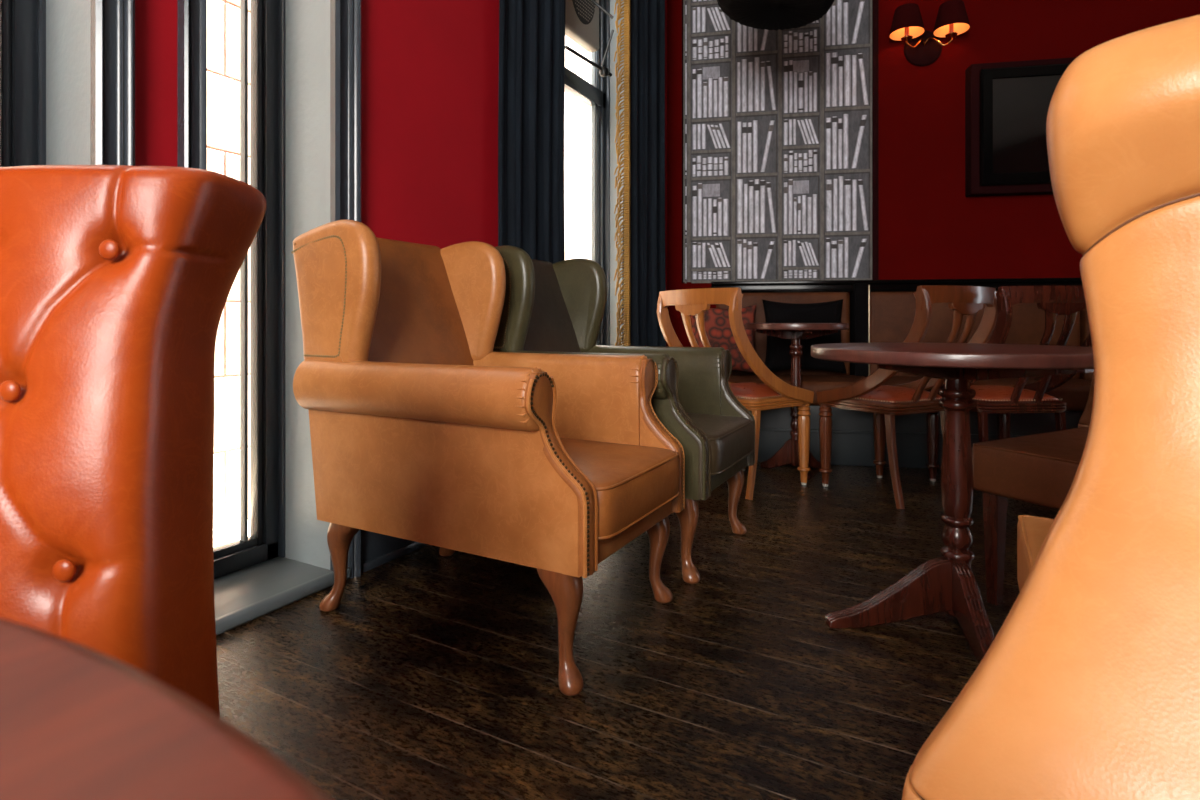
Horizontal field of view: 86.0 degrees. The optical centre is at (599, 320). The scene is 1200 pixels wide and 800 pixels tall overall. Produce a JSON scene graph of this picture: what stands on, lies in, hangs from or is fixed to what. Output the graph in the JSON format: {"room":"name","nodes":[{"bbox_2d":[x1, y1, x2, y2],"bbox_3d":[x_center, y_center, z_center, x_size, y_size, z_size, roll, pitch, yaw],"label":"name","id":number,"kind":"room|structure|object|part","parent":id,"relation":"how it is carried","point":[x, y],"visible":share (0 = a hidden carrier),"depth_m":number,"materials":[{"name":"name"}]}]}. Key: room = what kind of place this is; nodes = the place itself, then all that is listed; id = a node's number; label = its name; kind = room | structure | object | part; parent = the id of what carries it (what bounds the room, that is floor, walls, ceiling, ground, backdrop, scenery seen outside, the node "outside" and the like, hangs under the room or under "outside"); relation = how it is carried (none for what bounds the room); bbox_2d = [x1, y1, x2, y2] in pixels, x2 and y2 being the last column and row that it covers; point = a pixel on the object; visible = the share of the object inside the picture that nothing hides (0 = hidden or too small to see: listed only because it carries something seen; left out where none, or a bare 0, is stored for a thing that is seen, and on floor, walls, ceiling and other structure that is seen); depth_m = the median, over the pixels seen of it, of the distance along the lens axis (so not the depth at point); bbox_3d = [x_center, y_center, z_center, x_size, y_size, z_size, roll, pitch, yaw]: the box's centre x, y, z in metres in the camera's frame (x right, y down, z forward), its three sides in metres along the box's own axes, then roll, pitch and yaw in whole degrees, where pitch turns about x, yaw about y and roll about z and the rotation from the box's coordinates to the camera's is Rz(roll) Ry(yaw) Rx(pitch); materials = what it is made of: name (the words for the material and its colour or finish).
{"room":"cafe","nodes":[
{"label":"cafe","id":0,"kind":"room"},
{"bbox_2d":[135,0,666,346],"bbox_3d":[-1.213,-0.875,1.599,0.340,3.350,6.850,0,0,29],"label":"wall","id":1,"kind":"structure","parent":0,"point":[430,68],"depth_m":2.27,"materials":[{"name":"red paint"}]},
{"bbox_2d":[0,0,45,166],"bbox_3d":[-1.436,-0.745,1.382,0.095,3.010,0.375,0,0,29],"label":"curtain","id":2,"kind":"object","parent":1,"relation":"in","point":[22,22],"depth_m":1.50,"materials":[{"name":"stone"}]},
{"bbox_2d":[46,0,90,164],"bbox_3d":[-1.333,-0.746,1.326,0.291,3.012,0.379,0,0,29],"label":"trim","id":3,"kind":"structure","parent":1,"relation":"attached to","point":[68,22],"depth_m":1.47,"materials":[{"name":"grey paint"}]},
{"bbox_2d":[91,0,134,165],"bbox_3d":[-1.190,-0.775,1.248,0.036,3.150,0.507,0,0,29],"label":"trim","id":4,"kind":"structure","parent":1,"relation":"attached to","point":[112,21],"depth_m":1.44,"materials":[{"name":"paint"}]},
{"bbox_2d":[213,0,284,578],"bbox_3d":[-1.145,-0.745,1.919,0.095,3.010,0.400,0,0,29],"label":"window","id":5,"kind":"structure","parent":1,"relation":"in","point":[266,541],"depth_m":2.04,"materials":[{"name":"paint"}]},
{"bbox_2d":[177,0,361,578],"bbox_3d":[-0.890,-0.775,1.800,0.036,3.150,0.535,0,0,29],"label":"trim","id":6,"kind":"structure","parent":1,"relation":"attached to","point":[345,15],"depth_m":1.96,"materials":[{"name":"paint"}]},
{"bbox_2d":[214,557,350,635],"bbox_3d":[-1.034,0.780,1.865,0.340,0.040,0.490,0,0,29],"label":"window sill","id":7,"kind":"structure","parent":1,"relation":"attached to","point":[245,595],"depth_m":1.84,"materials":[{"name":"paint"}]},
{"bbox_2d":[285,0,329,569],"bbox_3d":[-1.041,-0.746,1.862,0.291,3.012,0.404,0,0,29],"label":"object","id":8,"kind":"structure","parent":1,"relation":"attached to","point":[307,22],"depth_m":2.03,"materials":[{"name":"grey paint"}]},
{"bbox_2d":[362,530,428,572],"bbox_3d":[-0.306,0.725,2.882,0.026,0.150,3.170,0,0,29],"label":"baseboard","id":9,"kind":"structure","parent":1,"relation":"attached to","point":[378,549],"depth_m":2.11,"materials":[{"name":"paint"}]},
{"bbox_2d":[498,0,565,263],"bbox_3d":[-0.288,-0.795,2.849,0.043,3.150,0.547,0,0,29],"label":"curtain","id":10,"kind":"object","parent":1,"relation":"hanging from","point":[531,81],"visible":0.44,"depth_m":2.81,"materials":[{"name":"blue fabric"}]},
{"bbox_2d":[565,0,609,345],"bbox_3d":[-0.254,-0.745,3.554,0.095,3.010,1.160,0,0,29],"label":"window","id":11,"kind":"structure","parent":1,"relation":"in","point":[596,95],"depth_m":4.01,"materials":[{"name":"paint"}]},
{"bbox_2d":[565,0,598,52],"bbox_3d":[-0.131,-1.885,3.703,0.088,0.530,0.420,0,0,29],"label":"vent","id":12,"kind":"object","parent":11,"relation":"attached to","point":[581,16],"visible":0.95,"depth_m":3.71,"materials":[{"name":"beige"}]},
{"bbox_2d":[572,0,595,24],"bbox_3d":[-0.097,-1.920,3.685,0.006,0.429,0.297,0,0,29],"label":"grille","id":13,"kind":"object","parent":12,"relation":"attached to","point":[583,11],"depth_m":3.70,"materials":[{"name":"beige"}]},
{"bbox_2d":[565,0,613,76],"bbox_3d":[-0.068,-1.614,3.587,0.368,0.456,0.142,0,0,-35],"label":"stay","id":14,"kind":"object","parent":1,"relation":"attached to","point":[604,72],"visible":0.99,"depth_m":3.63,"materials":[{"name":"black metal"}]},
{"bbox_3d":[-0.054,-1.429,3.569,0.055,0.084,0.376,0,0,40],"label":"rod","id":15,"kind":"part","parent":14,"relation":"part of","materials":[{"name":"black metal"}]},
{"bbox_3d":[0.014,-1.788,3.687,0.131,0.110,0.016,0,0,-6],"label":"rod","id":16,"kind":"part","parent":14,"relation":"part of","materials":[{"name":"black metal"}]},
{"bbox_3d":[0.042,-1.538,3.628,0.087,0.189,0.013,0,0,36],"label":"rod","id":17,"kind":"part","parent":14,"relation":"part of","materials":[{"name":"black metal"}]},
{"bbox_2d":[610,0,623,345],"bbox_3d":[-0.151,-0.746,3.498,0.291,3.012,1.164,0,0,29],"label":"trim","id":18,"kind":"structure","parent":1,"relation":"attached to","point":[613,44],"depth_m":4.02,"materials":[{"name":"gold gilding"},{"name":"carved wood"}]},
{"bbox_2d":[614,0,665,346],"bbox_3d":[0.243,-0.795,3.596,0.080,3.150,0.578,0,0,29],"label":"curtain","id":19,"kind":"object","parent":1,"relation":"hanging from","point":[642,250],"visible":0.75,"depth_m":3.55,"materials":[{"name":"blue fabric"}]},
{"bbox_2d":[216,462,1058,799],"bbox_3d":[2.794,0.850,0.699,8.160,0.100,9.100,0,0,29],"label":"floor","id":20,"kind":"structure","parent":0,"point":[433,676],"depth_m":1.49,"materials":[{"name":"brown wood"}]},
{"bbox_2d":[0,165,265,716],"bbox_3d":[-0.553,0.328,0.413,0.400,0.945,0.670,0,0,2],"label":"chair","id":21,"kind":"object","parent":20,"relation":"on","point":[116,281],"visible":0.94,"depth_m":0.54,"materials":[{"name":"leather"}]},
{"bbox_2d":[0,618,329,799],"bbox_3d":[-0.262,0.432,-0.205,0.740,0.738,0.740,0,0,29],"label":"pedestal table","id":22,"kind":"object","parent":20,"relation":"on","point":[78,722],"visible":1,"depth_m":0.10,"materials":[{"name":"brown wood"}]},
{"bbox_2d":[291,220,684,695],"bbox_3d":[-0.301,0.265,1.815,0.974,1.071,0.680,0,0,29],"label":"armchair","id":23,"kind":"object","parent":20,"relation":"on","point":[421,431],"visible":1,"depth_m":1.65,"materials":[{"name":"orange leather"}]},
{"bbox_3d":[-0.755,-0.065,1.726,0.233,0.325,0.004,0,0,30],"label":"nail trim","id":24,"kind":"part","parent":23,"relation":"part of","materials":[{"name":"brown leather"}]},
{"bbox_3d":[-0.710,0.671,1.778,0.138,0.258,0.072,0,0,29],"label":"leg","id":25,"kind":"part","parent":23,"relation":"part of","materials":[{"name":"brown wood"}]},
{"bbox_3d":[-0.587,0.144,1.970,0.315,0.812,0.500,0,0,29],"label":"backrest","id":26,"kind":"part","parent":23,"relation":"part of","materials":[{"name":"beige leather"}]},
{"bbox_3d":[-0.464,0.281,1.583,0.752,0.358,0.106,0,0,29],"label":"arm","id":27,"kind":"part","parent":23,"relation":"part of","materials":[{"name":"beige leather"}]},
{"bbox_3d":[-0.417,0.371,1.580,0.867,0.342,0.042,0,0,29],"label":"panel","id":28,"kind":"part","parent":23,"relation":"part of","materials":[{"name":"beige leather"}]},
{"bbox_3d":[-0.492,0.671,2.178,0.138,0.258,0.072,0,0,29],"label":"leg","id":29,"kind":"part","parent":23,"relation":"part of","materials":[{"name":"brown wood"}]},
{"bbox_3d":[-0.078,0.324,1.367,0.112,0.424,0.089,0,0,29],"label":"nail trim","id":30,"kind":"part","parent":23,"relation":"part of","materials":[{"name":"brown"}]},
{"bbox_3d":[-0.195,0.281,2.077,0.752,0.358,0.106,0,0,29],"label":"arm","id":31,"kind":"part","parent":23,"relation":"part of","materials":[{"name":"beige leather"}]},
{"bbox_3d":[-0.083,0.671,1.416,0.112,0.258,0.072,0,0,29],"label":"leg","id":32,"kind":"part","parent":23,"relation":"part of","materials":[{"name":"brown wood"}]},
{"bbox_2d":[560,438,679,536],"bbox_3d":[-0.196,0.409,1.757,0.734,0.148,0.486,0,0,29],"label":"seat cushion","id":33,"kind":"object","parent":23,"relation":"on","point":[627,480],"depth_m":1.58,"materials":[{"name":"orange leather"}]},
{"bbox_3d":[-0.167,0.371,2.039,0.867,0.342,0.042,0,0,29],"label":"panel","id":34,"kind":"part","parent":23,"relation":"part of","materials":[{"name":"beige leather"}]},
{"bbox_3d":[0.152,0.671,1.848,0.112,0.258,0.072,0,0,29],"label":"leg","id":35,"kind":"part","parent":23,"relation":"part of","materials":[{"name":"brown wood"}]},
{"bbox_3d":[0.196,0.324,1.870,0.112,0.424,0.089,0,0,29],"label":"nail trim","id":36,"kind":"part","parent":23,"relation":"part of","materials":[{"name":"brown leather"}]},
{"bbox_2d":[493,245,754,583],"bbox_3d":[0.042,0.265,2.400,0.974,1.071,0.680,0,0,29],"label":"armchair","id":37,"kind":"object","parent":20,"relation":"on","point":[559,307],"visible":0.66,"depth_m":2.40,"materials":[{"name":"green leather"}]},
{"bbox_3d":[-0.411,-0.065,2.311,0.233,0.325,0.004,0,0,30],"label":"nail trim","id":38,"kind":"part","parent":37,"relation":"part of","materials":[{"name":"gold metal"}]},
{"bbox_3d":[-0.243,0.144,2.555,0.315,0.812,0.500,0,0,29],"label":"backrest","id":39,"kind":"part","parent":37,"relation":"part of","materials":[{"name":"green leather"}]},
{"bbox_3d":[-0.120,0.281,2.168,0.752,0.358,0.106,0,0,29],"label":"arm","id":40,"kind":"part","parent":37,"relation":"part of","materials":[{"name":"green leather"}]},
{"bbox_3d":[0.149,0.281,2.662,0.752,0.358,0.106,0,0,29],"label":"arm","id":41,"kind":"part","parent":37,"relation":"part of","materials":[{"name":"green leather"}]},
{"bbox_3d":[-0.073,0.371,2.165,0.867,0.342,0.042,0,0,29],"label":"panel","id":42,"kind":"part","parent":37,"relation":"part of","materials":[{"name":"green leather"}]},
{"bbox_3d":[0.266,0.324,1.952,0.112,0.424,0.089,0,0,29],"label":"nail trim","id":43,"kind":"part","parent":37,"relation":"part of","materials":[{"name":"brown"}]},
{"bbox_3d":[0.260,0.671,2.001,0.112,0.258,0.072,0,0,29],"label":"leg","id":44,"kind":"part","parent":37,"relation":"part of","materials":[{"name":"brown wood"}]},
{"bbox_2d":[687,413,753,475],"bbox_3d":[0.148,0.409,2.342,0.734,0.148,0.486,0,0,29],"label":"seat cushion","id":45,"kind":"object","parent":37,"relation":"on","point":[729,437],"depth_m":2.14,"materials":[{"name":"green leather"}]},
{"bbox_3d":[0.176,0.371,2.624,0.867,0.342,0.042,0,0,29],"label":"panel","id":46,"kind":"part","parent":37,"relation":"part of","materials":[{"name":"green leather"}]},
{"bbox_3d":[0.495,0.671,2.433,0.112,0.258,0.072,0,0,29],"label":"leg","id":47,"kind":"part","parent":37,"relation":"part of","materials":[{"name":"brown wood"}]},
{"bbox_3d":[0.540,0.324,2.455,0.112,0.424,0.089,0,0,29],"label":"nail trim","id":48,"kind":"part","parent":37,"relation":"part of","materials":[{"name":"brown"}]},
{"bbox_2d":[657,288,813,499],"bbox_3d":[0.662,0.329,3.124,0.654,0.948,0.488,0,0,-38],"label":"dining chair","id":49,"kind":"object","parent":20,"relation":"on","point":[775,393],"visible":0.62,"depth_m":2.95,"materials":[{"name":"brown wood"}]},
{"bbox_3d":[0.434,-0.094,2.946,0.073,0.103,0.488,0,0,-38],"label":"rail","id":50,"kind":"part","parent":49,"relation":"part of","materials":[{"name":"brown wood"}]},
{"bbox_3d":[0.692,0.589,2.909,0.032,0.428,0.100,0,0,45],"label":"leg","id":51,"kind":"part","parent":49,"relation":"part of","materials":[{"name":"brown wood"}]},
{"bbox_3d":[0.740,0.335,3.185,0.421,0.049,0.420,0,0,-38],"label":"seat","id":52,"kind":"part","parent":49,"relation":"part of","materials":[{"name":"red leather"}]},
{"bbox_3d":[0.740,0.351,3.185,0.431,0.007,0.430,0,0,-38],"label":"nail trim","id":53,"kind":"part","parent":49,"relation":"part of","materials":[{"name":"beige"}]},
{"bbox_3d":[0.740,0.380,3.185,0.456,0.051,0.455,0,0,-38],"label":"seat frame","id":54,"kind":"part","parent":49,"relation":"part of","materials":[{"name":"brown wood"}]},
{"bbox_3d":[0.997,0.582,3.146,0.065,0.411,0.065,0,0,-38],"label":"leg","id":55,"kind":"part","parent":49,"relation":"part of","materials":[{"name":"brown wood"}]},
{"bbox_2d":[746,323,848,479],"bbox_3d":[1.045,0.406,3.430,0.524,0.790,0.524,0,0,29],"label":"pedestal table","id":56,"kind":"object","parent":20,"relation":"on","point":[788,453],"visible":0.75,"depth_m":3.41,"materials":[{"name":"brown wood"}]},
{"bbox_3d":[0.963,0.713,3.478,0.190,0.175,0.030,0,0,30],"label":"leg","id":57,"kind":"part","parent":56,"relation":"part of","materials":[{"name":"brown wood"}]},
{"bbox_3d":[1.045,0.713,3.335,0.030,0.175,0.190,0,0,0],"label":"leg","id":58,"kind":"part","parent":56,"relation":"part of","materials":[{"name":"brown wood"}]},
{"bbox_3d":[1.127,0.713,3.478,0.190,0.175,0.030,0,0,-30],"label":"leg","id":59,"kind":"part","parent":56,"relation":"part of","materials":[{"name":"brown wood"}]},
{"bbox_2d":[711,278,1092,468],"bbox_3d":[2.539,0.274,3.606,3.780,1.052,0.600,0,0,10],"label":"wainscoting","id":60,"kind":"structure","parent":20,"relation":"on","point":[875,311],"depth_m":3.79,"materials":[{"name":"paint"}]},
{"bbox_2d":[691,304,756,372],"bbox_3d":[0.764,0.110,3.983,0.421,0.427,0.164,0,0,4],"label":"cushion","id":61,"kind":"object","parent":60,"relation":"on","point":[718,330],"visible":0.46,"depth_m":3.94,"materials":[{"name":"red fabric"}]},
{"bbox_2d":[716,292,849,374],"bbox_3d":[1.156,0.087,4.101,0.820,0.545,0.105,0,0,10],"label":"cushion","id":62,"kind":"object","parent":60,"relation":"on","point":[749,298],"depth_m":4.04,"materials":[{"name":"fabric"}]},
{"bbox_2d":[728,374,865,404],"bbox_3d":[1.150,0.403,3.820,0.910,0.135,0.520,0,0,10],"label":"seat cushion","id":63,"kind":"object","parent":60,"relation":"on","point":[812,382],"depth_m":3.68,"materials":[{"name":"leather"}]},
{"bbox_2d":[762,299,846,373],"bbox_3d":[1.232,0.090,3.897,0.481,0.446,0.167,0,0,10],"label":"cushion","id":64,"kind":"object","parent":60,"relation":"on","point":[778,357],"visible":0.69,"depth_m":3.86,"materials":[{"name":"black fabric"}]},
{"bbox_3d":[2.582,-0.216,3.837,3.780,0.072,0.130,0,0,10],"label":"rail","id":65,"kind":"part","parent":60,"relation":"part of","materials":[{"name":"black wood"}]},
{"bbox_2d":[870,291,1079,378],"bbox_3d":[2.238,0.087,3.903,1.180,0.545,0.105,0,0,10],"label":"cushion","id":66,"kind":"object","parent":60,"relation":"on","point":[892,313],"depth_m":3.89,"materials":[{"name":"leather"}]},
{"bbox_2d":[883,376,1091,410],"bbox_3d":[2.188,0.403,3.630,1.180,0.135,0.520,0,0,10],"label":"seat cushion","id":67,"kind":"object","parent":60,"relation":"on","point":[1075,391],"depth_m":3.39,"materials":[{"name":"leather"}]},
{"bbox_2d":[1080,307,1092,379],"bbox_3d":[3.246,0.087,3.718,0.830,0.545,0.105,0,0,10],"label":"cushion","id":68,"kind":"object","parent":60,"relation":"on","point":[1084,323],"depth_m":3.76,"materials":[{"name":"leather"}]},
{"bbox_2d":[816,285,997,508],"bbox_3d":[1.387,0.329,2.957,0.488,0.948,0.654,0,0,-27],"label":"dining chair","id":69,"kind":"object","parent":20,"relation":"on","point":[869,394],"visible":0.88,"depth_m":2.81,"materials":[{"name":"brown wood"}]},
{"bbox_3d":[1.093,0.582,3.118,0.065,0.411,0.065,0,0,-27],"label":"leg","id":70,"kind":"part","parent":69,"relation":"part of","materials":[{"name":"brown wood"}]},
{"bbox_3d":[1.429,0.582,3.290,0.065,0.411,0.065,0,0,-27],"label":"leg","id":71,"kind":"part","parent":69,"relation":"part of","materials":[{"name":"brown wood"}]},
{"bbox_3d":[1.342,0.380,3.045,0.455,0.051,0.456,0,0,-27],"label":"seat frame","id":72,"kind":"part","parent":69,"relation":"part of","materials":[{"name":"brown wood"}]},
{"bbox_3d":[1.269,0.589,2.775,0.032,0.428,0.100,0,0,-20],"label":"leg","id":73,"kind":"part","parent":69,"relation":"part of","materials":[{"name":"brown wood"}]},
{"bbox_3d":[1.342,0.351,3.045,0.430,0.007,0.431,0,0,-27],"label":"nail trim","id":74,"kind":"part","parent":69,"relation":"part of","materials":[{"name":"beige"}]},
{"bbox_3d":[1.342,0.335,3.045,0.420,0.049,0.421,0,0,-27],"label":"seat","id":75,"kind":"part","parent":69,"relation":"part of","materials":[{"name":"red leather"}]},
{"bbox_3d":[1.603,0.589,2.946,0.032,0.428,0.100,0,0,-34],"label":"leg","id":76,"kind":"part","parent":69,"relation":"part of","materials":[{"name":"brown wood"}]},
{"bbox_3d":[1.518,-0.094,2.699,0.488,0.103,0.073,0,0,-27],"label":"rail","id":77,"kind":"part","parent":69,"relation":"part of","materials":[{"name":"brown wood"}]},
{"bbox_2d":[811,343,1093,663],"bbox_3d":[0.943,0.435,1.700,0.734,0.732,0.734,0,0,29],"label":"pedestal table","id":78,"kind":"object","parent":20,"relation":"on","point":[947,583],"visible":0.94,"depth_m":1.67,"materials":[{"name":"brown wood"}]},
{"bbox_2d":[926,286,1091,480],"bbox_3d":[1.879,0.329,2.962,0.488,0.948,0.654,0,0,-5],"label":"dining chair","id":79,"kind":"object","parent":20,"relation":"on","point":[1067,301],"visible":0.62,"depth_m":2.83,"materials":[{"name":"brown wood"}]},
{"bbox_3d":[1.666,0.582,3.221,0.065,0.411,0.065,0,0,-5],"label":"leg","id":80,"kind":"part","parent":79,"relation":"part of","materials":[{"name":"brown wood"}]},
{"bbox_3d":[1.701,0.589,2.837,0.032,0.428,0.100,0,0,2],"label":"leg","id":81,"kind":"part","parent":79,"relation":"part of","materials":[{"name":"brown wood"}]},
{"bbox_3d":[2.043,0.582,3.254,0.065,0.411,0.065,0,0,-5],"label":"leg","id":82,"kind":"part","parent":79,"relation":"part of","materials":[{"name":"brown wood"}]},
{"bbox_3d":[1.870,0.335,3.060,0.420,0.049,0.421,0,0,-5],"label":"seat","id":83,"kind":"part","parent":79,"relation":"part of","materials":[{"name":"red leather"}]},
{"bbox_3d":[1.870,0.351,3.060,0.430,0.007,0.431,0,0,-5],"label":"nail trim","id":84,"kind":"part","parent":79,"relation":"part of","materials":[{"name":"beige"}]},
{"bbox_3d":[1.870,0.380,3.060,0.455,0.051,0.456,0,0,-5],"label":"seat frame","id":85,"kind":"part","parent":79,"relation":"part of","materials":[{"name":"brown wood"}]},
{"bbox_3d":[1.904,-0.094,2.673,0.488,0.103,0.073,0,0,-5],"label":"rail","id":86,"kind":"part","parent":79,"relation":"part of","materials":[{"name":"brown wood"}]},
{"bbox_3d":[2.075,0.589,2.870,0.032,0.428,0.100,0,0,-12],"label":"leg","id":87,"kind":"part","parent":79,"relation":"part of","materials":[{"name":"brown wood"}]},
{"bbox_2d":[972,372,1093,605],"bbox_3d":[1.505,0.281,1.779,0.722,1.039,0.606,0,0,-28],"label":"chair","id":88,"kind":"object","parent":20,"relation":"on","point":[1039,469],"visible":0.12,"depth_m":1.79,"materials":[{"name":"brown leather"}]},
{"bbox_3d":[1.121,0.637,1.827,0.046,0.325,0.046,0,0,-28],"label":"leg","id":89,"kind":"part","parent":88,"relation":"part of","materials":[{"name":"brown wood"}]},
{"bbox_3d":[1.464,0.417,1.757,0.630,0.135,0.536,0,0,-28],"label":"seat","id":90,"kind":"part","parent":88,"relation":"part of","materials":[{"name":"brown leather"}]},
{"bbox_3d":[1.703,0.131,1.884,0.273,0.739,0.606,0,0,-28],"label":"backrest","id":91,"kind":"part","parent":88,"relation":"part of","materials":[{"name":"brown leather"}]},
{"bbox_2d":[902,15,1199,799],"bbox_3d":[0.672,0.281,0.585,0.607,1.039,0.782,0,0,36],"label":"chair","id":92,"kind":"object","parent":20,"relation":"on","point":[1088,688],"visible":1,"depth_m":0.48,"materials":[{"name":"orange leather"}]},
{"bbox_3d":[0.699,0.375,0.622,0.532,0.120,0.690,0,0,36],"label":"seat","id":93,"kind":"part","parent":92,"relation":"part of","materials":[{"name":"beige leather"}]},
{"bbox_2d":[667,0,1199,346],"bbox_3d":[3.015,-0.875,3.900,5.950,3.350,0.150,0,0,10],"label":"wall","id":94,"kind":"structure","parent":0,"point":[929,229],"depth_m":3.98,"materials":[{"name":"red paint"}]},
{"bbox_2d":[683,0,871,282],"bbox_3d":[1.135,-1.390,4.165,1.182,2.280,0.006,0,0,10],"label":"bookshelf wallpaper","id":95,"kind":"object","parent":94,"relation":"attached to","point":[777,125],"visible":0.97,"depth_m":4.16},
{"bbox_2d":[682,0,878,282],"bbox_3d":[1.145,-1.400,4.157,1.229,2.300,0.020,0,0,10],"label":"trim","id":96,"kind":"structure","parent":94,"relation":"attached to","point":[875,3],"depth_m":4.04,"materials":[{"name":"red"}]},
{"bbox_2d":[889,0,969,65],"bbox_3d":[1.989,-1.742,3.898,0.448,0.315,0.224,0,0,10],"label":"wall light","id":97,"kind":"object","parent":94,"relation":"attached to","point":[922,47],"visible":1,"depth_m":3.90,"materials":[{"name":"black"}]},
{"bbox_3d":[1.863,-1.822,3.908,0.198,0.155,0.198,0,0,10],"label":"lamp shade","id":98,"kind":"part","parent":97,"relation":"part of","materials":[{"name":"red"}]},
{"bbox_3d":[1.938,-1.694,3.927,0.171,0.081,0.044,0,0,-27],"label":"arm","id":99,"kind":"part","parent":97,"relation":"part of","materials":[{"name":"gold metal"}]},
{"bbox_3d":[2.046,-1.694,3.907,0.044,0.081,0.171,0,0,-43],"label":"arm","id":100,"kind":"part","parent":97,"relation":"part of","materials":[{"name":"gold metal"}]},
{"bbox_3d":[2.109,-1.822,3.863,0.198,0.155,0.198,0,0,10],"label":"lamp shade","id":101,"kind":"part","parent":97,"relation":"part of","materials":[{"name":"red"}]},
{"bbox_2d":[965,57,1076,196],"bbox_3d":[2.899,-1.153,3.775,1.350,0.783,0.135,0,0,10],"label":"television","id":102,"kind":"object","parent":94,"relation":"attached to","point":[1007,104],"visible":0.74,"depth_m":3.81,"materials":[{"name":"black"}]},
{"bbox_3d":[2.783,-2.600,0.762,8.240,0.100,9.200,0,0,29],"label":"ceiling","id":103,"kind":"structure","parent":0,"visible":0},
{"bbox_2d":[717,0,834,30],"bbox_3d":[0.812,-1.987,2.998,0.583,1.127,0.581,0,0,29],"label":"lampshade","id":104,"kind":"object","parent":103,"relation":"hanging from","point":[776,15],"visible":1,"depth_m":3.04,"materials":[{"name":"black fabric"}]},
{"label":"outside","id":105,"kind":"structure","parent":0,"visible":0},
{"bbox_2d":[213,519,249,547],"bbox_3d":[-13.601,0.975,8.542,27.940,0.150,26.000,0,0,29],"label":"pavement","id":106,"kind":"structure","parent":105,"point":[222,535],"depth_m":2.73,"materials":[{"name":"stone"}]},
{"bbox_2d":[207,0,590,528],"bbox_3d":[-1.496,-0.750,3.526,0.400,3.300,16.763,0,0,29],"label":"stone building","id":107,"kind":"structure","parent":106,"relation":"on","point":[223,16],"depth_m":2.86,"materials":[{"name":"stone"}]}
]}

